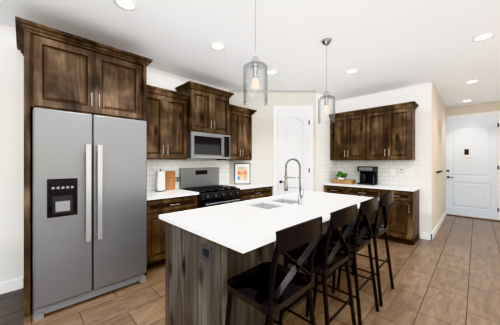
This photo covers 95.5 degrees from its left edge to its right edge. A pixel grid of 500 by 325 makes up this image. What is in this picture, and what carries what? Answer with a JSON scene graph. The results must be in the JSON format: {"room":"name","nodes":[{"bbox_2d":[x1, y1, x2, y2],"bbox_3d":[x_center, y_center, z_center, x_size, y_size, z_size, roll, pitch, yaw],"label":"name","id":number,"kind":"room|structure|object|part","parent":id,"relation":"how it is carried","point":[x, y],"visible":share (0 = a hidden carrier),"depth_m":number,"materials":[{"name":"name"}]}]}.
{"room":"kitchen","nodes":[
{"label":"kitchen","id":0,"kind":"room"},
{"bbox_2d":[0,287,23,324],"bbox_3d":[-1.204,1.358,-1.586,3.955,0.050,7.620,0,0,-45],"label":"floor","id":1,"kind":"structure","parent":0,"point":[11,307],"depth_m":2.07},
{"bbox_2d":[0,24,228,286],"bbox_3d":[-0.658,-0.037,4.264,13.000,2.740,0.120,0,0,-45],"label":"wall","id":2,"kind":"structure","parent":0,"point":[11,161],"depth_m":2.37,"materials":[{"name":"white paint"}]},
{"bbox_2d":[0,277,22,293],"bbox_3d":[-3.773,1.278,1.051,3.850,0.110,0.015,0,0,-45],"label":"baseboard","id":3,"kind":"structure","parent":2,"relation":"attached to","point":[11,285],"depth_m":2.35,"materials":[{"name":"white wood"}]},
{"bbox_2d":[15,16,152,120],"bbox_3d":[-1.799,-0.854,2.533,1.131,0.723,0.710,0,0,-45],"label":"upper cabinet","id":4,"kind":"object","parent":2,"relation":"attached to","point":[69,72],"visible":0.96,"depth_m":2.24,"materials":[{"name":"brown wood"}]},
{"bbox_2d":[147,85,189,159],"bbox_3d":[-1.292,-0.531,3.273,0.728,0.968,0.380,0,0,-45],"label":"upper cabinet","id":5,"kind":"object","parent":2,"relation":"attached to","point":[166,123],"visible":0.83,"depth_m":3.19,"materials":[{"name":"brown wood"}]},
{"bbox_2d":[147,159,228,190],"bbox_3d":[-1.045,0.185,3.784,1.803,0.475,0.010,0,0,-45],"label":"tile backsplash","id":6,"kind":"structure","parent":2,"relation":"attached to","point":[154,166],"depth_m":3.67,"materials":[{"name":"white tile"}]},
{"bbox_2d":[175,81,233,134],"bbox_3d":[-0.738,-0.834,3.778,0.862,0.723,0.450,0,0,-45],"label":"upper cabinet","id":7,"kind":"object","parent":2,"relation":"attached to","point":[207,109],"visible":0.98,"depth_m":3.58,"materials":[{"name":"brown wood"}]},
{"bbox_2d":[187,131,229,158],"bbox_3d":[-0.734,-0.265,3.775,0.754,0.405,0.455,0,0,-45],"label":"over-the-range microwave","id":8,"kind":"object","parent":7,"relation":"attached to","point":[201,145],"visible":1,"depth_m":3.58,"materials":[{"name":"grey metal"}]},
{"bbox_2d":[216,104,256,159],"bbox_3d":[-0.245,-0.531,4.320,0.693,0.968,0.380,0,0,-45],"label":"upper cabinet","id":9,"kind":"object","parent":2,"relation":"attached to","point":[240,126],"visible":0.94,"depth_m":4.20,"materials":[{"name":"brown wood"}]},
{"bbox_2d":[0,0,499,107],"bbox_3d":[1.994,-1.437,1.612,13.000,0.060,7.620,0,0,-45],"label":"ceiling","id":10,"kind":"structure","parent":0,"point":[379,45],"depth_m":2.58,"materials":[{"name":"white paint"}]},
{"bbox_2d":[113,0,137,10],"bbox_3d":[-1.096,-1.403,2.001,0.188,0.007,0.188,0,0,0],"label":"recessed light","id":11,"kind":"object","parent":10,"relation":"in","point":[129,5],"depth_m":2.02,"materials":[{"name":"white plastic"}]},
{"bbox_2d":[210,42,225,49],"bbox_3d":[-0.389,-1.403,2.736,0.188,0.007,0.188,0,0,36],"label":"recessed light","id":12,"kind":"object","parent":10,"relation":"in","point":[214,45],"depth_m":2.73,"materials":[{"name":"white plastic"}]},
{"bbox_2d":[244,0,266,105],"bbox_3d":[0.042,-0.928,1.768,0.186,0.953,0.186,0,0,-45],"label":"pendant light","id":13,"kind":"object","parent":10,"relation":"hanging from","point":[255,64],"visible":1,"depth_m":1.75,"materials":[{"name":"clear glass"}]},
{"bbox_2d":[267,69,277,74],"bbox_3d":[0.339,-1.403,3.521,0.188,0.007,0.188,0,0,0],"label":"recessed light","id":14,"kind":"object","parent":10,"relation":"in","point":[272,71],"depth_m":3.51,"materials":[{"name":"white plastic"}]},
{"bbox_2d":[318,38,334,123],"bbox_3d":[0.884,-0.928,2.623,0.186,0.953,0.186,0,0,-45],"label":"pendant light","id":15,"kind":"object","parent":10,"relation":"hanging from","point":[326,42],"visible":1,"depth_m":2.61,"materials":[{"name":"clear glass"}]},
{"bbox_2d":[345,68,357,73],"bbox_3d":[1.563,-1.403,3.486,0.188,0.007,0.188,0,0,36],"label":"recessed light","id":16,"kind":"object","parent":10,"relation":"in","point":[354,70],"depth_m":3.49,"materials":[{"name":"white plastic"}]},
{"bbox_2d":[465,80,479,83],"bbox_3d":[3.854,-1.403,3.939,0.188,0.007,0.188,0,0,18],"label":"recessed light","id":17,"kind":"object","parent":10,"relation":"in","point":[471,81],"depth_m":3.93,"materials":[{"name":"white plastic"}]},
{"bbox_2d":[471,32,495,41],"bbox_3d":[2.609,-1.403,2.539,0.188,0.007,0.188,0,0,0],"label":"recessed light","id":18,"kind":"object","parent":10,"relation":"in","point":[484,36],"depth_m":2.53,"materials":[{"name":"white plastic"}]},
{"bbox_2d":[24,215,499,324],"bbox_3d":[3.392,1.358,3.010,9.045,0.050,7.620,0,0,-45],"label":"floor","id":19,"kind":"structure","parent":0,"point":[449,274],"depth_m":2.33,"materials":[{"name":"brown tile"}]},
{"bbox_2d":[24,31,146,316],"bbox_3d":[-1.818,0.098,2.551,1.027,2.470,0.658,0,0,-45],"label":"surround","id":20,"kind":"object","parent":19,"relation":"on","point":[26,173],"visible":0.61,"depth_m":1.97,"materials":[{"name":"brown wood"}]},
{"bbox_2d":[31,107,146,321],"bbox_3d":[-1.732,0.430,2.468,0.924,1.805,0.860,0,0,-45],"label":"fridge","id":21,"kind":"object","parent":19,"relation":"on","point":[39,313],"depth_m":2.13,"materials":[{"name":"grey metal"}]},
{"bbox_3d":[-1.500,0.386,2.236,0.920,1.695,0.073,0,0,-45],"label":"fridge door","id":22,"kind":"part","parent":21,"relation":"part of","materials":[{"name":"silver metal"}]},
{"bbox_3d":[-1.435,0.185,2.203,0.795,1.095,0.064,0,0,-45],"label":"fridge handle","id":23,"kind":"part","parent":21,"relation":"part of","materials":[{"name":"silver metal"}]},
{"bbox_2d":[147,195,196,269],"bbox_3d":[-1.198,0.895,3.179,0.728,0.876,0.644,0,0,-45],"label":"base cabinet","id":24,"kind":"object","parent":19,"relation":"on","point":[156,208],"visible":0.46,"depth_m":2.85,"materials":[{"name":"brown wood"}]},
{"bbox_2d":[147,189,198,200],"bbox_3d":[-1.201,0.439,3.184,0.730,0.032,0.632,0,0,-45],"label":"countertop","id":25,"kind":"structure","parent":24,"relation":"on","point":[155,195],"depth_m":3.10,"materials":[{"name":"white stone"}]},
{"bbox_2d":[155,169,165,191],"bbox_3d":[-1.322,0.260,3.359,0.148,0.324,0.150,0,0,-45],"label":"paper towel","id":26,"kind":"object","parent":25,"relation":"on","point":[160,180],"visible":1,"depth_m":3.31,"materials":[{"name":"white paper"}]},
{"bbox_2d":[165,171,177,189],"bbox_3d":[-1.236,0.278,3.554,0.238,0.289,0.025,0,0,-45],"label":"cutting board","id":27,"kind":"object","parent":25,"relation":"on","point":[170,177],"visible":0.92,"depth_m":3.54,"materials":[{"name":"brown wood"}]},
{"bbox_2d":[179,167,240,208],"bbox_3d":[-0.629,0.711,3.669,0.752,1.245,0.702,0,0,-45],"label":"range","id":28,"kind":"object","parent":19,"relation":"on","point":[204,182],"visible":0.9,"depth_m":3.64,"materials":[{"name":"black"}]},
{"bbox_2d":[240,186,271,200],"bbox_3d":[-0.078,0.895,4.299,0.900,0.876,0.644,0,0,-45],"label":"base cabinet","id":29,"kind":"object","parent":19,"relation":"on","point":[254,193],"visible":0.21,"depth_m":4.09,"materials":[{"name":"brown wood"}]},
{"bbox_2d":[226,184,273,189],"bbox_3d":[-0.070,0.439,4.316,0.938,0.032,0.632,0,0,-45],"label":"countertop","id":30,"kind":"structure","parent":29,"relation":"on","point":[245,186],"depth_m":4.17,"materials":[{"name":"white stone"}]},
{"bbox_2d":[234,163,249,183],"bbox_3d":[-0.148,0.217,4.407,0.310,0.409,0.024,0,0,0],"label":"art","id":31,"kind":"object","parent":30,"relation":"on","point":[241,173],"visible":0.98,"depth_m":4.40,"materials":[{"name":"multicoloured paper"}]},
{"bbox_2d":[165,199,351,324],"bbox_3d":[0.323,0.894,2.331,2.166,0.878,0.660,0,0,-45],"label":"kitchen island","id":32,"kind":"object","parent":19,"relation":"on","point":[200,271],"visible":0.33,"depth_m":1.57,"materials":[{"name":"brown wood"}]},
{"bbox_2d":[159,191,378,252],"bbox_3d":[0.400,0.437,2.259,2.220,0.032,0.990,0,0,-45],"label":"island countertop","id":33,"kind":"structure","parent":32,"relation":"on","point":[242,227],"depth_m":1.75,"materials":[{"name":"white stone"}]},
{"bbox_2d":[248,199,297,209],"bbox_3d":[0.283,0.553,2.418,0.732,0.199,0.392,0,0,-45],"label":"sink","id":34,"kind":"object","parent":33,"relation":"attached to","point":[265,206],"visible":0.02,"depth_m":2.52,"materials":[{"name":"silver metal"}]},
{"bbox_2d":[284,158,304,204],"bbox_3d":[0.459,0.187,2.335,0.111,0.467,0.224,0,0,-45],"label":"faucet","id":35,"kind":"object","parent":33,"relation":"on","point":[300,197],"visible":1,"depth_m":2.29,"materials":[{"name":"silver metal"}]},
{"bbox_2d":[225,216,322,324],"bbox_3d":[0.130,0.812,1.292,0.439,1.045,0.466,0,0,-45],"label":"stool","id":36,"kind":"object","parent":19,"relation":"on","point":[269,290],"visible":1,"depth_m":1.18,"materials":[{"name":"black wood"}]},
{"bbox_2d":[279,204,357,324],"bbox_3d":[0.508,0.812,1.670,0.439,1.045,0.466,0,0,-45],"label":"stool","id":37,"kind":"object","parent":19,"relation":"on","point":[327,259],"visible":0.81,"depth_m":1.55,"materials":[{"name":"black wood"}]},
{"bbox_2d":[324,185,351,194],"bbox_3d":[1.905,0.895,4.662,0.517,0.876,0.607,0,0,45],"label":"base cabinet","id":38,"kind":"object","parent":19,"relation":"on","point":[344,190],"depth_m":4.43,"materials":[{"name":"brown wood"}]},
{"bbox_2d":[313,197,379,324],"bbox_3d":[0.865,0.812,2.027,0.439,1.045,0.466,0,0,-45],"label":"stool","id":39,"kind":"object","parent":19,"relation":"on","point":[360,241],"visible":0.73,"depth_m":1.89,"materials":[{"name":"black wood"}]},
{"bbox_2d":[337,191,394,306],"bbox_3d":[1.229,0.812,2.391,0.439,1.045,0.466,0,0,-45],"label":"stool","id":40,"kind":"object","parent":19,"relation":"on","point":[379,228],"visible":0.77,"depth_m":2.24,"materials":[{"name":"black wood"}]},
{"bbox_2d":[352,187,387,238],"bbox_3d":[2.249,0.895,4.318,0.736,0.876,0.607,0,0,45],"label":"base cabinet","id":41,"kind":"object","parent":19,"relation":"on","point":[356,191],"depth_m":4.01,"materials":[{"name":"brown wood"}]},
{"bbox_2d":[388,190,418,245],"bbox_3d":[2.593,0.895,3.974,0.517,0.876,0.607,0,0,45],"label":"base cabinet","id":42,"kind":"object","parent":19,"relation":"on","point":[403,221],"depth_m":3.70,"materials":[{"name":"brown wood"}]},
{"bbox_2d":[323,182,420,191],"bbox_3d":[2.246,0.439,4.297,1.515,0.032,0.624,0,0,45],"label":"countertop","id":43,"kind":"structure","parent":42,"relation":"on","point":[397,187],"depth_m":4.00,"materials":[{"name":"white stone"}]},
{"bbox_2d":[332,171,355,183],"bbox_3d":[1.908,0.298,4.623,0.233,0.247,0.400,0,0,-45],"label":"potted plant","id":44,"kind":"object","parent":43,"relation":"on","point":[343,180],"visible":1,"depth_m":4.57,"materials":[{"name":"green plant"}]},
{"bbox_2d":[357,166,377,184],"bbox_3d":[2.262,0.247,4.369,0.222,0.349,0.300,0,0,-45],"label":"coffee maker","id":45,"kind":"object","parent":43,"relation":"on","point":[368,175],"visible":1,"depth_m":4.30,"materials":[{"name":"black plastic"}]},
{"bbox_2d":[229,90,315,195],"bbox_3d":[0.446,-0.037,4.484,1.697,2.740,0.100,0,0,0],"label":"wall","id":46,"kind":"structure","parent":0,"point":[262,132],"depth_m":4.43,"materials":[{"name":"beige paint"}]},
{"bbox_2d":[245,160,272,183],"bbox_3d":[0.173,0.185,4.429,0.553,0.475,0.008,0,0,0],"label":"tile","id":47,"kind":"structure","parent":46,"relation":"attached to","point":[261,171],"depth_m":4.42,"materials":[{"name":"white tile"}]},
{"bbox_2d":[273,106,312,195],"bbox_3d":[0.840,0.116,4.390,0.770,2.435,0.085,0,0,0],"label":"door","id":48,"kind":"structure","parent":46,"relation":"attached to","point":[292,131],"depth_m":4.41,"materials":[{"name":"white wood"}]},
{"bbox_2d":[316,91,335,191],"bbox_3d":[1.577,-0.037,4.787,0.900,2.740,0.100,0,0,-45],"label":"wall","id":49,"kind":"structure","parent":0,"point":[322,141],"depth_m":4.58,"materials":[{"name":"white paint"}]},
{"bbox_2d":[336,81,431,237],"bbox_3d":[2.524,-0.037,4.561,0.120,2.740,1.760,0,0,-45],"label":"wall","id":50,"kind":"structure","parent":0,"point":[420,94],"depth_m":4.00,"materials":[{"name":"white paint"}]},
{"bbox_2d":[329,109,365,159],"bbox_3d":[2.051,-0.531,4.678,0.718,0.968,0.380,0,0,45],"label":"upper cabinet","id":51,"kind":"object","parent":50,"relation":"attached to","point":[348,135],"visible":0.83,"depth_m":4.55,"materials":[{"name":"brown wood"}]},
{"bbox_2d":[323,160,420,186],"bbox_3d":[2.248,0.185,4.306,0.630,0.475,1.530,0,0,-45],"label":"tile backsplash","id":52,"kind":"structure","parent":50,"relation":"attached to","point":[331,168],"depth_m":4.41,"materials":[{"name":"white tile"}]},
{"bbox_2d":[406,169,413,175],"bbox_3d":[2.884,0.173,4.100,0.004,0.120,0.120,0,0,-45],"label":"wall plate","id":53,"kind":"object","parent":52,"relation":"attached to","point":[409,171],"depth_m":4.09,"materials":[{"name":"white plastic"}]},
{"bbox_2d":[365,101,418,159],"bbox_3d":[2.579,-0.531,4.150,0.770,0.968,0.380,0,0,45],"label":"upper cabinet","id":54,"kind":"object","parent":50,"relation":"attached to","point":[390,132],"visible":1,"depth_m":4.03,"materials":[{"name":"brown wood"}]},
{"bbox_2d":[432,84,445,230],"bbox_3d":[4.077,-0.037,4.953,2.630,2.740,0.120,0,0,-45],"label":"wall","id":55,"kind":"structure","parent":0,"point":[438,157],"depth_m":4.67,"materials":[{"name":"beige paint"}]},
{"bbox_2d":[430,211,445,240],"bbox_3d":[4.023,1.278,4.803,2.616,0.110,0.016,0,0,-45],"label":"baseboard","id":56,"kind":"structure","parent":55,"relation":"attached to","point":[438,225],"depth_m":4.43,"materials":[{"name":"white wood"}]},
{"bbox_2d":[446,101,499,115],"bbox_3d":[5.721,-0.037,5.254,0.120,2.740,7.500,0,0,-45],"label":"wall","id":57,"kind":"structure","parent":0,"point":[475,108],"depth_m":5.49,"materials":[{"name":"beige paint"}]},
{"bbox_2d":[446,111,499,221],"bbox_3d":[5.317,0.075,5.487,1.080,2.515,0.119,0,0,45],"label":"door","id":58,"kind":"structure","parent":57,"relation":"attached to","point":[473,165],"depth_m":5.46,"materials":[{"name":"white wood"}]}
]}

